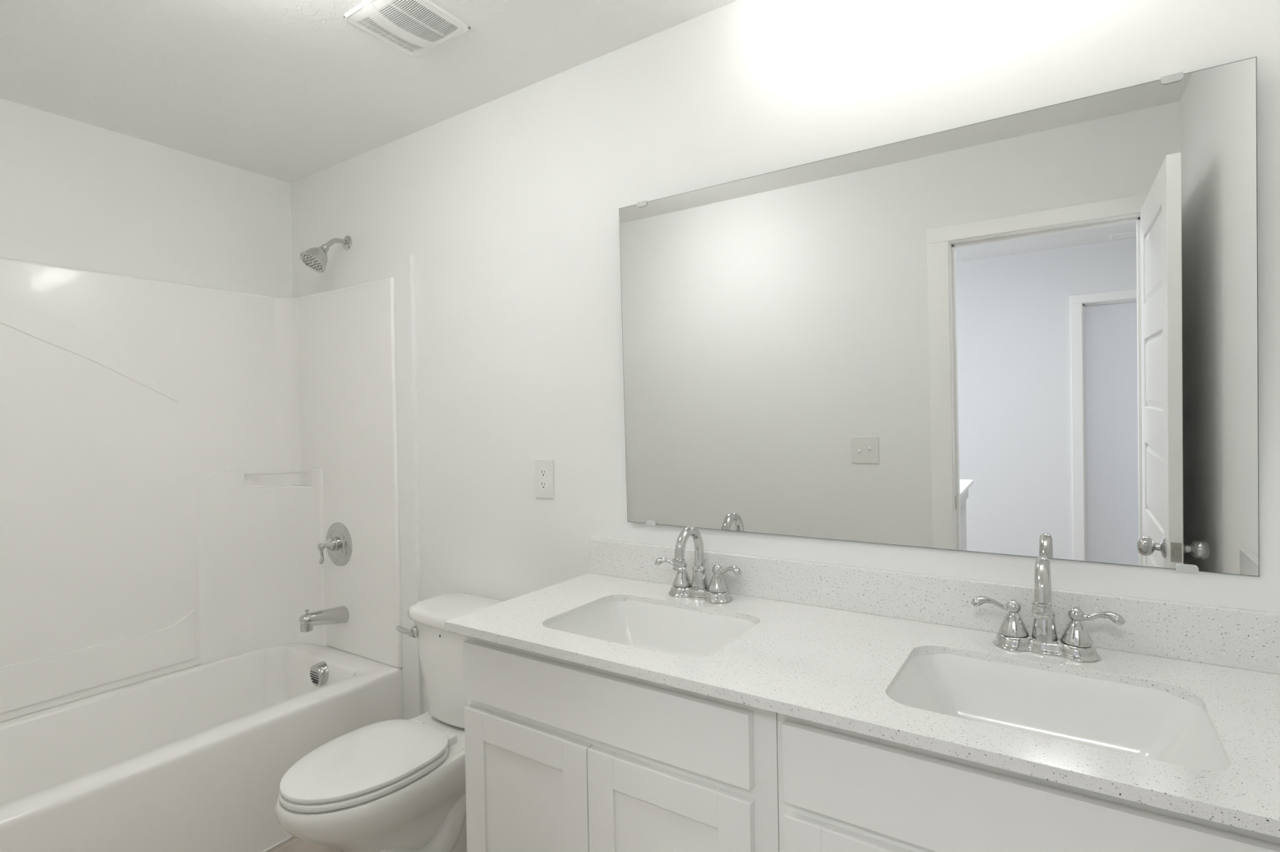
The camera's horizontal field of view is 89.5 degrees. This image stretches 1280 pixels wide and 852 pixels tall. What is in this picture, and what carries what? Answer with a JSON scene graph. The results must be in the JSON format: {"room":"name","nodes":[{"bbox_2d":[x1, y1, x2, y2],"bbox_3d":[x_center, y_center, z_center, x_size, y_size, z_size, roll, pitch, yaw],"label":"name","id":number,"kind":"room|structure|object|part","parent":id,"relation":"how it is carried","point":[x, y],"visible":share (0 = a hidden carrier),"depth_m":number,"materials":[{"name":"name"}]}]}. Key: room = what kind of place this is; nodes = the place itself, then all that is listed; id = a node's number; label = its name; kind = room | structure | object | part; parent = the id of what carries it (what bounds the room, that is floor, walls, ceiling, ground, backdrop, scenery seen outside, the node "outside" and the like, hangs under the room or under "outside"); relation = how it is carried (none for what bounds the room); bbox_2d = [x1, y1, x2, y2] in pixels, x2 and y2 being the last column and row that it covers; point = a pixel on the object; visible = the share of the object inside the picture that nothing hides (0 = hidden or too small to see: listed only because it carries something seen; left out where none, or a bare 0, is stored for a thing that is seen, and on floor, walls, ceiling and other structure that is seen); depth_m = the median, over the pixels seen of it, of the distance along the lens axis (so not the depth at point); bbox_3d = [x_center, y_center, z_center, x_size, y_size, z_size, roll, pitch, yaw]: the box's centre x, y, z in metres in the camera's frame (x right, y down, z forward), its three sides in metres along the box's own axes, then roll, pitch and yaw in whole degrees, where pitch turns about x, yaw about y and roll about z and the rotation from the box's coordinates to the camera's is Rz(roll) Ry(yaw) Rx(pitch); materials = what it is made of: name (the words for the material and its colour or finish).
{"room":"bathroom","nodes":[
{"label":"bathroom","id":0,"kind":"room"},
{"bbox_2d":[0,97,293,287],"bbox_3d":[-2.008,0.144,2.246,0.120,2.404,1.567,-1,1,34],"label":"wall","id":1,"kind":"structure","parent":0,"point":[66,184],"depth_m":2.38,"materials":[{"name":"white paint"}]},
{"bbox_2d":[0,240,293,297],"bbox_3d":[-1.970,-0.564,2.206,0.002,0.077,1.565,-1,1,34],"label":"trim","id":2,"kind":"structure","parent":1,"relation":"attached to","point":[8,250],"depth_m":2.37,"materials":[{"name":"white paint"}]},
{"bbox_2d":[266,836,340,851],"bbox_3d":[-0.301,1.370,-0.495,5.977,0.060,4.520,-1,1,34],"label":"floor","id":3,"kind":"structure","parent":0,"point":[294,844],"depth_m":2.04,"materials":[{"name":"beige tile"}]},
{"bbox_2d":[0,257,403,851],"bbox_3d":[-1.640,0.398,2.006,0.751,1.886,1.565,-1,1,34],"label":"bathtub","id":4,"kind":"object","parent":3,"relation":"on","point":[177,460],"visible":0.96,"depth_m":2.36,"materials":[{"name":"white plastic"}]},
{"bbox_2d":[0,643,403,851],"bbox_3d":[-1.630,1.137,2.014,0.744,0.408,1.563,-1,1,34],"label":"tub","id":5,"kind":"object","parent":4,"relation":"in","point":[194,757],"depth_m":2.07,"materials":[{"name":"white plastic"}]},
{"bbox_3d":[-1.511,0.197,2.689,0.249,0.007,0.007,-1,1,-21],"label":"shelf rail","id":6,"kind":"part","parent":4,"relation":"part of","materials":[{"name":"white plastic"}]},
{"bbox_2d":[298,605,349,632],"bbox_3d":[-1.253,0.755,2.554,0.069,0.093,0.185,-1,1,34],"label":"tub spout","id":7,"kind":"object","parent":4,"relation":"attached to","point":[340,615],"visible":1,"depth_m":2.53,"materials":[{"name":"silver metal"}]},
{"bbox_2d":[317,522,351,566],"bbox_3d":[-1.254,0.484,2.602,0.180,0.180,0.089,-1,1,34],"label":"shower valve","id":8,"kind":"object","parent":4,"relation":"attached to","point":[338,544],"visible":1,"depth_m":2.60,"materials":[{"name":"silver metal"}]},
{"bbox_3d":[-1.271,0.514,2.577,0.018,0.073,0.017,-1,1,7],"label":"lever","id":9,"kind":"part","parent":8,"relation":"part of","materials":[{"name":"silver metal"}]},
{"bbox_2d":[275,591,504,851],"bbox_3d":[-0.679,0.954,1.878,0.420,0.742,0.714,-1,1,34],"label":"toilet","id":10,"kind":"object","parent":3,"relation":"on","point":[398,785],"visible":0.79,"depth_m":1.77,"materials":[{"name":"white ceramic"}]},
{"bbox_3d":[-0.756,0.928,1.764,0.340,0.019,0.424,-1,1,34],"label":"seat","id":11,"kind":"part","parent":10,"relation":"part of","materials":[{"name":"white plastic"}]},
{"bbox_3d":[-0.754,0.909,1.768,0.336,0.016,0.429,-1,1,34],"label":"seat lid","id":12,"kind":"part","parent":10,"relation":"part of","materials":[{"name":"white plastic"}]},
{"bbox_3d":[-0.698,1.133,1.847,0.356,0.387,0.634,-1,1,34],"label":"bowl","id":13,"kind":"part","parent":10,"relation":"part of","materials":[{"name":"white ceramic"}]},
{"bbox_3d":[-0.758,0.658,2.077,0.072,0.021,0.023,-1,1,31],"label":"lever arm","id":14,"kind":"part","parent":10,"relation":"part of","materials":[{"name":"silver metal"}]},
{"bbox_3d":[-0.726,0.661,2.065,0.037,0.037,0.029,-1,1,34],"label":"flush lever","id":15,"kind":"part","parent":10,"relation":"part of","materials":[{"name":"silver metal"}]},
{"bbox_3d":[-0.552,0.776,2.073,0.384,0.308,0.218,-1,1,34],"label":"tank","id":16,"kind":"part","parent":10,"relation":"part of","materials":[{"name":"white ceramic"}]},
{"bbox_3d":[-0.555,0.600,2.071,0.420,0.042,0.242,-1,1,34],"label":"tank lid","id":17,"kind":"part","parent":10,"relation":"part of","materials":[{"name":"white ceramic"}]},
{"bbox_2d":[462,635,779,851],"bbox_3d":[0.057,0.888,1.504,0.760,0.856,0.537,-1,1,34],"label":"vanity cabinet","id":18,"kind":"object","parent":3,"relation":"on","point":[562,755],"visible":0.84,"depth_m":1.26,"materials":[{"name":"white paint"}]},
{"bbox_3d":[-0.244,0.924,1.397,0.241,0.444,0.012,-1,1,34],"label":"recessed panel","id":19,"kind":"part","parent":18,"relation":"part of","materials":[{"name":"white paint"}]},
{"bbox_3d":[-0.245,0.924,1.395,0.357,0.560,0.020,-1,1,34],"label":"door","id":20,"kind":"part","parent":18,"relation":"part of","materials":[{"name":"white paint"}]},
{"bbox_3d":[-0.105,0.555,1.294,0.708,0.128,0.020,-1,1,34],"label":"drawer","id":21,"kind":"part","parent":18,"relation":"part of","materials":[{"name":"white paint"}]},
{"bbox_3d":[0.052,0.921,1.200,0.233,0.444,0.012,-1,1,34],"label":"recessed panel","id":22,"kind":"part","parent":18,"relation":"part of","materials":[{"name":"white paint"}]},
{"bbox_3d":[0.051,0.921,1.198,0.349,0.560,0.020,-1,1,34],"label":"door","id":23,"kind":"part","parent":18,"relation":"part of","materials":[{"name":"white paint"}]},
{"bbox_2d":[444,537,1279,837],"bbox_3d":[0.355,0.395,1.282,1.564,0.121,0.560,-1,1,34],"label":"countertop","id":24,"kind":"structure","parent":18,"relation":"on","point":[828,644],"depth_m":1.19,"materials":[{"name":"stone"}]},
{"bbox_2d":[546,600,756,657],"bbox_3d":[0.027,0.523,1.459,0.478,0.141,0.364,-1,1,34],"label":"undermount sink","id":25,"kind":"object","parent":24,"relation":"in","point":[677,632],"visible":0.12,"depth_m":1.60,"materials":[{"name":"white ceramic"}]},
{"bbox_2d":[654,525,741,604],"bbox_3d":[0.142,0.343,1.636,0.166,0.188,0.194,-1,1,-16],"label":"faucet","id":26,"kind":"object","parent":24,"relation":"on","point":[717,592],"visible":1,"depth_m":1.62,"materials":[{"name":"silver metal"}]},
{"bbox_3d":[0.072,0.358,1.693,0.070,0.026,0.022,-1,1,16],"label":"lever","id":27,"kind":"part","parent":26,"relation":"part of","materials":[{"name":"silver metal"}]},
{"bbox_3d":[0.110,0.382,1.679,0.051,0.070,0.051,-1,1,34],"label":"handle","id":28,"kind":"part","parent":26,"relation":"part of","materials":[{"name":"silver metal"}]},
{"bbox_3d":[0.123,0.313,1.607,0.024,0.128,0.127,-1,1,34],"label":"spout","id":29,"kind":"part","parent":26,"relation":"part of","materials":[{"name":"silver metal"}]},
{"bbox_3d":[0.152,0.388,1.650,0.043,0.062,0.043,-1,1,34],"label":"spout","id":30,"kind":"part","parent":26,"relation":"part of","materials":[{"name":"silver metal"}]},
{"bbox_3d":[0.153,0.425,1.651,0.174,0.024,0.074,-1,1,34],"label":"plate","id":31,"kind":"part","parent":26,"relation":"part of","materials":[{"name":"silver metal"}]},
{"bbox_3d":[0.195,0.381,1.622,0.051,0.070,0.051,-1,1,34],"label":"handle","id":32,"kind":"part","parent":26,"relation":"part of","materials":[{"name":"silver metal"}]},
{"bbox_3d":[0.222,0.356,1.593,0.022,0.026,0.070,-1,1,-39],"label":"lever","id":33,"kind":"part","parent":26,"relation":"part of","materials":[{"name":"silver metal"}]},
{"bbox_2d":[970,556,1125,662],"bbox_3d":[0.764,0.336,1.222,0.166,0.188,0.194,-1,1,-16],"label":"faucet","id":34,"kind":"object","parent":24,"relation":"on","point":[1075,643],"visible":1,"depth_m":1.21,"materials":[{"name":"silver metal"}]},
{"bbox_3d":[0.694,0.350,1.279,0.070,0.026,0.022,-1,1,16],"label":"lever","id":35,"kind":"part","parent":34,"relation":"part of","materials":[{"name":"silver metal"}]},
{"bbox_3d":[0.732,0.375,1.264,0.051,0.070,0.051,-1,1,34],"label":"handle","id":36,"kind":"part","parent":34,"relation":"part of","materials":[{"name":"silver metal"}]},
{"bbox_3d":[0.744,0.306,1.193,0.024,0.128,0.127,-1,1,34],"label":"spout","id":37,"kind":"part","parent":34,"relation":"part of","materials":[{"name":"silver metal"}]},
{"bbox_3d":[0.774,0.380,1.236,0.043,0.062,0.043,-1,1,34],"label":"spout","id":38,"kind":"part","parent":34,"relation":"part of","materials":[{"name":"silver metal"}]},
{"bbox_3d":[0.775,0.417,1.236,0.174,0.024,0.074,-1,1,34],"label":"plate","id":39,"kind":"part","parent":34,"relation":"part of","materials":[{"name":"silver metal"}]},
{"bbox_3d":[0.816,0.374,1.208,0.051,0.070,0.051,-1,1,34],"label":"handle","id":40,"kind":"part","parent":34,"relation":"part of","materials":[{"name":"silver metal"}]},
{"bbox_3d":[0.844,0.349,1.179,0.022,0.026,0.070,-1,1,-39],"label":"lever","id":41,"kind":"part","parent":34,"relation":"part of","materials":[{"name":"silver metal"}]},
{"bbox_2d":[887,653,1228,769],"bbox_3d":[0.648,0.516,1.045,0.478,0.141,0.364,-1,1,34],"label":"undermount sink","id":42,"kind":"object","parent":24,"relation":"in","point":[1153,724],"visible":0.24,"depth_m":1.14,"materials":[{"name":"white ceramic"}]},
{"bbox_2d":[777,712,1279,851],"bbox_3d":[0.697,0.881,1.077,0.776,0.856,0.537,-1,1,34],"label":"vanity cabinet","id":43,"kind":"object","parent":3,"relation":"on","point":[840,790],"visible":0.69,"depth_m":0.93,"materials":[{"name":"white paint"}]},
{"bbox_3d":[0.394,0.917,0.970,0.357,0.560,0.020,-1,1,34],"label":"door","id":44,"kind":"part","parent":43,"relation":"part of","materials":[{"name":"white paint"}]},
{"bbox_2d":[0,0,737,183],"bbox_3d":[-0.638,-1.114,1.311,3.461,0.080,1.802,-1,1,34],"label":"ceiling","id":45,"kind":"structure","parent":0,"point":[290,91],"depth_m":1.91,"materials":[{"name":"white paint"}]},
{"bbox_2d":[343,0,470,57],"bbox_3d":[-0.619,-1.070,1.722,0.240,0.016,0.230,-1,1,34],"label":"exhaust fan","id":46,"kind":"object","parent":45,"relation":"attached to","point":[415,28],"visible":1,"depth_m":1.71,"materials":[{"name":"grey plastic"}]},
{"bbox_2d":[290,0,1279,713],"bbox_3d":[-0.151,0.113,2.022,3.461,2.404,0.120,-1,1,34],"label":"wall","id":47,"kind":"structure","parent":0,"point":[506,207],"depth_m":1.87,"materials":[{"name":"white paint"}]},
{"bbox_2d":[299,235,351,273],"bbox_3d":[-1.240,-0.686,2.545,0.105,0.170,0.190,-1,1,34],"label":"showerhead","id":48,"kind":"object","parent":47,"relation":"attached to","point":[315,259],"visible":1,"depth_m":2.51,"materials":[{"name":"silver metal"}]},
{"bbox_3d":[-1.217,-0.724,2.578,0.018,0.058,0.102,-1,1,34],"label":"shower arm","id":49,"kind":"part","parent":48,"relation":"part of","materials":[{"name":"silver metal"}]},
{"bbox_2d":[394,254,423,719],"bbox_3d":[-0.864,0.347,2.418,0.096,1.954,0.018,-1,1,34],"label":"trim","id":50,"kind":"structure","parent":47,"relation":"attached to","point":[404,266],"depth_m":2.40,"materials":[{"name":"white paint"}]},
{"bbox_2d":[534,458,554,498],"bbox_3d":[-0.305,0.167,2.049,0.079,0.124,0.007,-1,1,34],"label":"wall outlet","id":51,"kind":"object","parent":47,"relation":"attached to","point":[544,468],"visible":1,"depth_m":2.04,"materials":[{"name":"white plastic"}]},
{"bbox_2d":[539,468,547,477],"bbox_3d":[-0.306,0.148,2.047,0.034,0.028,0.002,-1,1,34],"label":"receptacle","id":52,"kind":"object","parent":51,"relation":"attached to","point":[543,472],"depth_m":2.05,"materials":[{"name":"white plastic"}]},
{"bbox_2d":[539,480,547,489],"bbox_3d":[-0.306,0.187,2.048,0.034,0.028,0.002,-1,1,34],"label":"receptacle","id":53,"kind":"object","parent":51,"relation":"attached to","point":[543,484],"depth_m":2.05,"materials":[{"name":"white plastic"}]},
{"bbox_2d":[589,537,1279,674],"bbox_3d":[0.496,0.381,1.512,1.544,0.102,0.020,-1,1,34],"label":"backsplash","id":54,"kind":"structure","parent":47,"relation":"attached to","point":[1221,636],"depth_m":1.37,"materials":[{"name":"stone"}]},
{"bbox_2d":[618,56,1259,577],"bbox_3d":[0.511,-0.179,1.485,1.338,0.903,0.031,-1,1,34],"label":"wall mirror","id":55,"kind":"object","parent":47,"relation":"attached to","point":[1033,333],"visible":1,"depth_m":1.35,"materials":[{"name":"clear glass"}]}
]}

